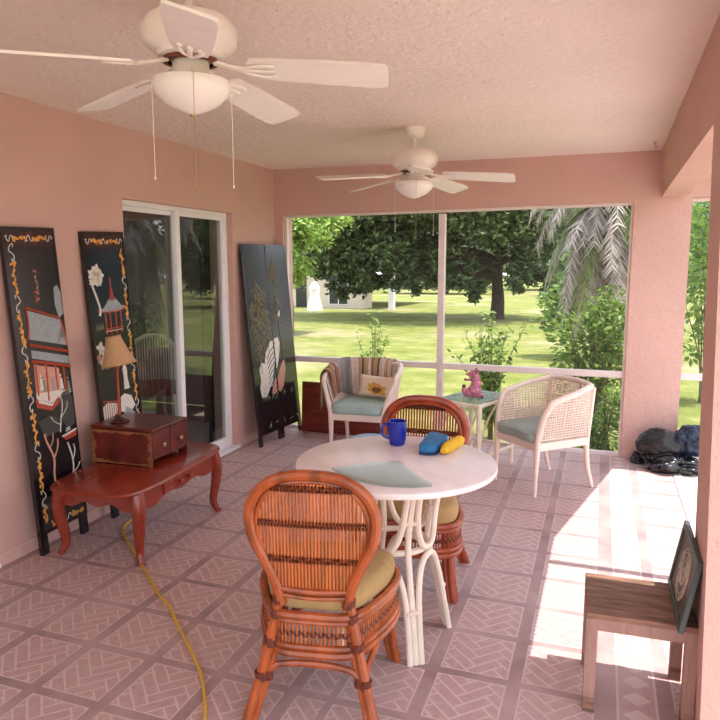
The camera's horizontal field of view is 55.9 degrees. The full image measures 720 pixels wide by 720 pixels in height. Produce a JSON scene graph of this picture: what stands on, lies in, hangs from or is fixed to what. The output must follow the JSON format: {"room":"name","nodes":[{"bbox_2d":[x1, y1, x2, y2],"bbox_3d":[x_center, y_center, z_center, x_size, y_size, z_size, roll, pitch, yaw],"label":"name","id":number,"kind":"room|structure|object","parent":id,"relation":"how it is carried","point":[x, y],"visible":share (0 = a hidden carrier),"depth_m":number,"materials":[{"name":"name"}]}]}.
{"room":"screened porch","nodes":[
{"label":"screened porch","id":0,"kind":"room"},
{"bbox_2d":[0,92,274,552],"bbox_3d":[-2.076,-0.083,3.119,0.220,2.410,7.450,3,9,19],"label":"wall","id":1,"kind":"structure","parent":0,"point":[69,173],"depth_m":4.02,"materials":[{"name":"paint"}]},
{"bbox_2d":[0,444,240,567],"bbox_3d":[-1.726,1.000,3.980,0.070,0.025,4.005,3,9,19],"label":"trim","id":2,"kind":"structure","parent":1,"relation":"attached to","point":[233,447],"depth_m":5.67,"materials":[{"name":"white metal"}]},
{"bbox_2d":[0,430,257,565],"bbox_3d":[-2.000,1.092,3.151,0.012,0.075,7.250,3,9,19],"label":"baseboard","id":3,"kind":"structure","parent":1,"relation":"attached to","point":[30,545],"depth_m":3.85,"materials":[{"name":"paint"}]},
{"bbox_2d":[122,199,232,450],"bbox_3d":[-1.359,-0.139,5.085,0.080,1.972,1.357,3,9,19],"label":"door","id":4,"kind":"structure","parent":1,"relation":"in","point":[173,212],"depth_m":5.15,"materials":[{"name":"white metal"}]},
{"bbox_2d":[198,219,214,442],"bbox_3d":[-1.273,-0.259,5.829,0.052,1.960,0.331,2,8,16],"label":"curtain","id":5,"kind":"object","parent":1,"relation":"hanging from","point":[203,224],"visible":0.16,"depth_m":5.72,"materials":[{"name":"fabric"}]},
{"bbox_2d":[123,211,203,405],"bbox_3d":[-3.291,-0.367,4.775,3.195,2.510,6.200,3,9,19],"label":"wall","id":6,"kind":"structure","parent":0,"point":[146,236],"depth_m":7.55,"materials":[{"name":"paint"}]},
{"bbox_2d":[141,401,204,442],"bbox_3d":[-3.244,0.930,4.942,3.095,0.095,6.000,3,9,19],"label":"floor","id":7,"kind":"structure","parent":0,"point":[195,413],"depth_m":7.18,"materials":[{"name":"grey"}]},
{"bbox_2d":[134,333,176,415],"bbox_3d":[-1.910,0.229,6.283,0.490,0.911,0.490,-2,8,-15],"label":"chair","id":8,"kind":"object","parent":7,"relation":"on","point":[153,387],"visible":0.45,"depth_m":6.41,"materials":[{"name":"white paint"}]},
{"bbox_2d":[0,427,686,719],"bbox_3d":[-0.405,1.253,2.708,3.557,0.120,7.450,3,9,19],"label":"floor","id":9,"kind":"structure","parent":0,"point":[85,633],"depth_m":3.06,"materials":[{"name":"tile"}]},
{"bbox_2d":[0,226,88,555],"bbox_3d":[-1.707,0.167,3.697,0.110,1.757,0.395,3,9,19],"label":"panel","id":10,"kind":"object","parent":9,"relation":"on","point":[29,262],"visible":0.94,"depth_m":3.65,"materials":[{"name":"black wood"}]},
{"bbox_2d":[78,231,141,518],"bbox_3d":[-1.519,0.088,4.239,0.102,1.760,0.424,3,9,19],"label":"panel","id":11,"kind":"object","parent":9,"relation":"on","point":[103,258],"visible":0.7,"depth_m":4.15,"materials":[{"name":"black wood"}]},
{"bbox_2d":[50,441,221,566],"bbox_3d":[-1.260,0.812,3.982,0.584,0.422,1.070,2,8,16],"label":"coffee table","id":12,"kind":"object","parent":9,"relation":"on","point":[133,489],"visible":0.92,"depth_m":3.66,"materials":[{"name":"red wood"}]},
{"bbox_2d":[91,412,187,467],"bbox_3d":[-1.306,0.473,4.079,0.443,0.222,0.367,3,8,18],"label":"chest","id":13,"kind":"object","parent":12,"relation":"on","point":[146,438],"visible":1,"depth_m":3.94,"materials":[{"name":"brown wood"}]},
{"bbox_2d":[101,334,136,423],"bbox_3d":[-1.413,0.109,3.996,0.203,0.521,0.206,0,8,0],"label":"table lamp","id":14,"kind":"object","parent":13,"relation":"on","point":[117,354],"visible":1,"depth_m":3.93,"materials":[{"name":"beige fabric"}]},
{"bbox_2d":[121,518,206,719],"bbox_3d":[-0.913,1.144,3.000,0.377,0.013,2.564,-2,8,-16],"label":"extension cord","id":15,"kind":"object","parent":9,"relation":"on","point":[130,520],"visible":0.97,"depth_m":2.88,"materials":[{"name":"yellow plastic"}]},
{"bbox_2d":[239,244,301,447],"bbox_3d":[-0.779,-0.152,6.040,0.169,1.734,0.717,4,9,25],"label":"decorative panel","id":16,"kind":"object","parent":9,"relation":"on","point":[263,267],"visible":1,"depth_m":5.99,"materials":[{"name":"black paint"}]},
{"bbox_2d":[242,469,400,719],"bbox_3d":[-0.130,0.775,2.502,0.542,0.898,0.545,1,8,8],"label":"dining chair","id":17,"kind":"object","parent":9,"relation":"on","point":[331,575],"visible":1,"depth_m":2.30,"materials":[{"name":"wicker"}]},
{"bbox_2d":[267,541,394,610],"bbox_3d":[-0.125,0.790,2.540,0.494,0.094,0.439,1,8,8],"label":"seat cushion","id":18,"kind":"object","parent":17,"relation":"on","point":[380,571],"depth_m":2.39,"materials":[{"name":"yellow fabric"}]},
{"bbox_2d":[302,381,379,434],"bbox_3d":[-0.129,0.454,6.251,0.880,0.470,0.056,3,9,19],"label":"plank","id":19,"kind":"object","parent":9,"relation":"on","point":[314,419],"visible":0.49,"depth_m":6.33,"materials":[{"name":"red wood"}]},
{"bbox_2d":[322,361,402,441],"bbox_3d":[0.037,0.402,5.651,0.634,0.751,0.563,2,8,15],"label":"armchair","id":20,"kind":"object","parent":9,"relation":"on","point":[345,407],"visible":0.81,"depth_m":5.46,"materials":[{"name":"beige paint"}]},
{"bbox_2d":[320,357,397,409],"bbox_3d":[-0.048,0.181,5.818,0.704,0.398,0.336,-3,9,-23],"label":"throw blanket","id":21,"kind":"object","parent":20,"relation":"on","point":[345,372],"visible":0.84,"depth_m":5.81,"materials":[{"name":"multicoloured fabric"}]},
{"bbox_2d":[332,395,385,415],"bbox_3d":[0.028,0.369,5.611,0.436,0.078,0.482,2,8,15],"label":"seat cushion","id":22,"kind":"object","parent":20,"relation":"on","point":[343,405],"depth_m":5.43,"materials":[{"name":"teal fabric"}]},
{"bbox_2d":[357,374,392,397],"bbox_3d":[0.134,0.221,5.670,0.314,0.194,0.113,2,8,14],"label":"pillow","id":23,"kind":"object","parent":20,"relation":"on","point":[369,385],"visible":0.88,"depth_m":5.63,"materials":[{"name":"beige fabric"}]},
{"bbox_2d":[347,433,381,438],"bbox_3d":[0.079,0.714,5.025,0.390,0.301,0.390,3,9,19],"label":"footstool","id":24,"kind":"object","parent":9,"relation":"on","point":[367,434],"visible":0.16,"depth_m":5.06,"materials":[{"name":"blue fabric"}]},
{"bbox_2d":[295,436,497,666],"bbox_3d":[0.148,0.790,2.846,0.824,0.765,0.824,-3,8,-17],"label":"dining table","id":25,"kind":"object","parent":9,"relation":"on","point":[377,465],"visible":0.62,"depth_m":2.70,"materials":[{"name":"white paint"}]},
{"bbox_2d":[380,419,406,445],"bbox_3d":[0.155,0.325,3.019,0.109,0.108,0.084,-4,9,-27],"label":"mug","id":26,"kind":"object","parent":25,"relation":"on","point":[397,428],"visible":1,"depth_m":3.00,"materials":[{"name":"ceramic"}]},
{"bbox_2d":[419,432,447,455],"bbox_3d":[0.324,0.364,2.964,0.095,0.046,0.256,3,8,17],"label":"pouch","id":27,"kind":"object","parent":25,"relation":"on","point":[431,444],"visible":0.89,"depth_m":2.89,"materials":[{"name":"blue fabric"}]},
{"bbox_2d":[440,435,464,453],"bbox_3d":[0.402,0.365,2.933,0.050,0.049,0.220,5,9,30],"label":"roll","id":28,"kind":"object","parent":25,"relation":"on","point":[449,446],"visible":1,"depth_m":2.89,"materials":[{"name":"yellow food"}]},
{"bbox_2d":[351,395,469,603],"bbox_3d":[0.265,0.654,3.360,0.542,0.898,0.545,3,9,19],"label":"dining chair","id":29,"kind":"object","parent":9,"relation":"on","point":[450,517],"visible":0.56,"depth_m":3.28,"materials":[{"name":"red wicker"}]},
{"bbox_2d":[378,495,458,523],"bbox_3d":[0.253,0.678,3.330,0.494,0.094,0.439,3,9,19],"label":"seat cushion","id":30,"kind":"object","parent":29,"relation":"on","point":[448,512],"depth_m":3.13,"materials":[{"name":"yellow fabric"}]},
{"bbox_2d":[434,390,514,463],"bbox_3d":[0.886,0.550,5.259,0.408,0.558,0.558,7,10,39],"label":"side table","id":31,"kind":"object","parent":9,"relation":"on","point":[470,402],"visible":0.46,"depth_m":5.11,"materials":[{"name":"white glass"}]},
{"bbox_2d":[462,368,483,397],"bbox_3d":[0.850,0.175,5.120,0.166,0.229,0.090,0,8,0],"label":"figurine","id":32,"kind":"object","parent":31,"relation":"on","point":[474,390],"visible":1,"depth_m":5.10,"materials":[{"name":"pink ceramic"}]},
{"bbox_2d":[494,375,595,497],"bbox_3d":[1.305,0.513,4.829,0.563,0.760,0.545,-4,9,-26],"label":"armchair","id":33,"kind":"object","parent":9,"relation":"on","point":[538,434],"visible":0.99,"depth_m":4.71,"materials":[{"name":"white wicker"}]},
{"bbox_2d":[498,416,584,442],"bbox_3d":[1.272,0.482,4.809,0.482,0.078,0.436,-4,9,-26],"label":"seat cushion","id":34,"kind":"object","parent":33,"relation":"on","point":[522,430],"depth_m":4.67,"materials":[{"name":"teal fabric"}]},
{"bbox_2d":[629,451,646,463],"bbox_3d":[2.215,0.771,5.381,0.149,0.087,0.126,3,9,19],"label":"trash bag","id":35,"kind":"object","parent":9,"relation":"on","point":[636,457],"visible":0.85,"depth_m":5.35,"materials":[{"name":"black plastic"}]},
{"bbox_2d":[581,573,698,719],"bbox_3d":[1.000,1.040,2.467,0.356,0.370,0.324,3,8,17],"label":"side table","id":36,"kind":"object","parent":9,"relation":"on","point":[613,604],"visible":0.86,"depth_m":2.36,"materials":[{"name":"brown wood"}]},
{"bbox_2d":[668,520,702,634],"bbox_3d":[1.124,0.741,2.354,0.061,0.253,0.386,3,9,19],"label":"picture frame","id":37,"kind":"object","parent":36,"relation":"on","point":[687,566],"visible":1,"depth_m":2.31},
{"bbox_2d":[671,532,694,617],"bbox_3d":[1.125,0.741,2.354,0.043,0.213,0.346,3,9,19],"label":"picture","id":38,"kind":"object","parent":37,"relation":"attached to","point":[683,566],"depth_m":2.36},
{"bbox_2d":[643,452,697,475],"bbox_3d":[2.382,0.768,5.141,0.440,0.160,0.317,3,9,19],"label":"trash bag","id":39,"kind":"object","parent":9,"relation":"on","point":[666,462],"visible":0.82,"depth_m":5.06,"materials":[{"name":"black plastic"}]},
{"bbox_2d":[635,427,682,454],"bbox_3d":[2.318,0.629,5.239,0.367,0.208,0.244,3,9,19],"label":"trash bag","id":40,"kind":"object","parent":39,"relation":"on","point":[656,440],"visible":0.88,"depth_m":5.16,"materials":[{"name":"grey plastic"}]},
{"bbox_2d":[674,424,699,456],"bbox_3d":[2.527,0.606,5.179,0.302,0.230,0.254,3,9,19],"label":"trash bag","id":41,"kind":"object","parent":39,"relation":"on","point":[688,436],"visible":0.58,"depth_m":5.11,"materials":[{"name":"blue plastic"}]},
{"bbox_2d":[0,0,719,169],"bbox_3d":[-0.422,-1.253,2.360,3.720,0.120,7.450,3,9,19],"label":"ceiling","id":42,"kind":"structure","parent":0,"point":[484,79],"depth_m":3.01,"materials":[{"name":"paint"}]},
{"bbox_2d":[0,0,388,190],"bbox_3d":[-0.484,-0.825,2.055,1.144,0.642,1.107,3,9,19],"label":"ceiling fan","id":43,"kind":"object","parent":42,"relation":"hanging from","point":[189,39],"visible":1,"depth_m":1.96,"materials":[{"name":"metal"}]},
{"bbox_2d":[316,126,515,237],"bbox_3d":[0.371,-1.125,4.353,1.230,0.691,1.190,5,10,33],"label":"ceiling fan","id":44,"kind":"object","parent":42,"relation":"hanging from","point":[414,162],"visible":1,"depth_m":4.22,"materials":[{"name":"metal"}]},
{"bbox_2d":[148,275,705,450],"bbox_3d":[14.044,-7.607,68.916,160.000,0.891,180.000,3,9,19],"label":"ground","id":45,"kind":"structure","parent":0,"point":[411,329],"depth_m":16.67,"materials":[{"name":"green plant"}]},
{"bbox_2d":[307,281,322,310],"bbox_3d":[-1.993,-2.804,29.799,0.700,1.300,0.700,3,9,19],"label":"statue","id":46,"kind":"object","parent":45,"relation":"on","point":[314,303],"visible":0.93,"depth_m":29.60,"materials":[{"name":"white stone"}]},
{"bbox_2d":[292,216,358,333],"bbox_3d":[-1.607,-2.828,17.526,3.119,4.580,3.651,4,9,24],"label":"leafy tree","id":47,"kind":"object","parent":45,"relation":"on","point":[312,230],"visible":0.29,"depth_m":17.14,"materials":[{"name":"green plant"}]},
{"bbox_2d":[293,275,394,309],"bbox_3d":[-1.282,-4.775,36.206,9.300,3.510,9.150,3,9,19],"label":"house","id":48,"kind":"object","parent":45,"relation":"on","point":[300,297],"visible":0.22,"depth_m":32.26,"materials":[{"name":"beige paint"}]},
{"bbox_2d":[355,313,389,357],"bbox_3d":[0.148,0.075,7.492,0.333,1.190,0.363,3,9,19],"label":"sapling","id":49,"kind":"object","parent":45,"relation":"on","point":[374,337],"visible":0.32,"depth_m":7.42,"materials":[{"name":"green plant"}]},
{"bbox_2d":[401,283,454,288],"bbox_3d":[7.221,-12.129,71.031,13.103,10.440,8.950,4,9,26],"label":"tree","id":50,"kind":"object","parent":45,"relation":"on","point":[425,284],"visible":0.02,"depth_m":71.15,"materials":[{"name":"green plant"}]},
{"bbox_2d":[298,209,578,318],"bbox_3d":[2.407,-5.392,23.748,12.020,8.230,10.038,1,8,9],"label":"oak tree","id":51,"kind":"object","parent":45,"relation":"on","point":[388,245],"visible":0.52,"depth_m":23.59,"materials":[{"name":"green plant"}]},
{"bbox_2d":[380,218,512,293],"bbox_3d":[7.508,-9.428,57.331,11.954,7.871,7.431,2,8,13],"label":"tree","id":52,"kind":"object","parent":45,"relation":"on","point":[471,242],"visible":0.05,"depth_m":55.97,"materials":[{"name":"green plant"}]},
{"bbox_2d":[447,311,534,439],"bbox_3d":[1.249,0.171,6.461,0.535,1.271,0.714,-4,9,-29],"label":"sapling","id":53,"kind":"object","parent":45,"relation":"on","point":[489,381],"visible":0.69,"depth_m":6.39,"materials":[{"name":"green plant"}]},
{"bbox_2d":[503,226,562,289],"bbox_3d":[18.423,-10.830,66.733,11.224,8.230,7.051,4,9,25],"label":"tree","id":54,"kind":"object","parent":45,"relation":"on","point":[543,261],"visible":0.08,"depth_m":66.14,"materials":[{"name":"green plant"}]},
{"bbox_2d":[528,206,630,421],"bbox_3d":[2.615,-0.634,7.389,1.444,2.775,1.485,-4,9,-29],"label":"palm tree","id":55,"kind":"object","parent":45,"relation":"on","point":[599,252],"visible":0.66,"depth_m":6.96,"materials":[{"name":"green plant"}]},
{"bbox_2d":[544,285,626,437],"bbox_3d":[2.194,0.052,6.447,0.906,1.542,0.641,3,9,19],"label":"shrub","id":56,"kind":"object","parent":45,"relation":"on","point":[608,313],"visible":0.69,"depth_m":6.36,"materials":[{"name":"green plant"}]},
{"bbox_2d":[577,383,621,450],"bbox_3d":[2.157,0.546,5.978,0.578,0.690,0.542,3,9,19],"label":"shrub","id":57,"kind":"object","parent":45,"relation":"on","point":[603,434],"visible":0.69,"depth_m":5.95,"materials":[{"name":"green plant"}]},
{"bbox_2d":[534,201,709,360],"bbox_3d":[4.985,-1.646,12.445,3.461,3.439,1.754,3,9,19],"label":"shrub","id":58,"kind":"object","parent":45,"relation":"on","point":[549,315],"visible":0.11,"depth_m":12.69,"materials":[{"name":"green plant"}]},
{"bbox_2d":[542,218,701,290],"bbox_3d":[19.896,-8.694,50.613,12.311,8.793,7.477,5,9,32],"label":"tree","id":59,"kind":"object","parent":45,"relation":"on","point":[562,258],"visible":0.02,"depth_m":51.41,"materials":[{"name":"green plant"}]},
{"bbox_2d":[682,201,709,403],"bbox_3d":[4.404,-0.963,8.236,1.387,3.137,1.084,3,9,19],"label":"shrub","id":60,"kind":"object","parent":45,"relation":"on","point":[700,261],"visible":0.36,"depth_m":8.34,"materials":[{"name":"green plant"}]},
{"bbox_2d":[690,201,709,290],"bbox_3d":[30.957,-10.605,62.212,12.992,9.548,8.668,5,9,30],"label":"tree","id":61,"kind":"object","parent":45,"relation":"on","point":[708,211],"visible":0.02,"depth_m":61.05,"materials":[{"name":"green plant"}]},
{"bbox_2d":[273,150,710,458],"bbox_3d":[2.110,-0.413,5.455,6.085,2.410,0.200,3,9,19],"label":"wall","id":62,"kind":"structure","parent":0,"point":[661,225],"depth_m":5.36,"materials":[{"name":"paint"}]},
{"bbox_2d":[285,202,633,456],"bbox_3d":[0.724,-0.290,5.931,3.000,2.034,0.063,3,9,19],"label":"window","id":63,"kind":"structure","parent":62,"relation":"in","point":[439,365],"depth_m":5.81,"materials":[{"name":"grey metal"}]},
{"bbox_2d":[681,198,709,460],"bbox_3d":[3.768,-0.163,4.940,2.595,2.060,0.045,3,9,19],"label":"window","id":64,"kind":"structure","parent":62,"relation":"in","point":[684,376],"depth_m":5.36,"materials":[{"name":"grey metal"}]},
{"bbox_2d":[673,474,697,535],"bbox_3d":[2.517,1.397,1.678,2.641,0.124,7.450,3,9,19],"label":"floor","id":65,"kind":"structure","parent":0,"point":[686,485],"depth_m":4.65,"materials":[{"name":"tile"}]},
{"bbox_2d":[661,14,719,719],"bbox_3d":[1.115,0.091,1.890,0.295,2.410,7.250,3,9,19],"label":"wall","id":66,"kind":"structure","parent":0,"point":[691,149],"depth_m":2.18,"materials":[{"name":"paint"}]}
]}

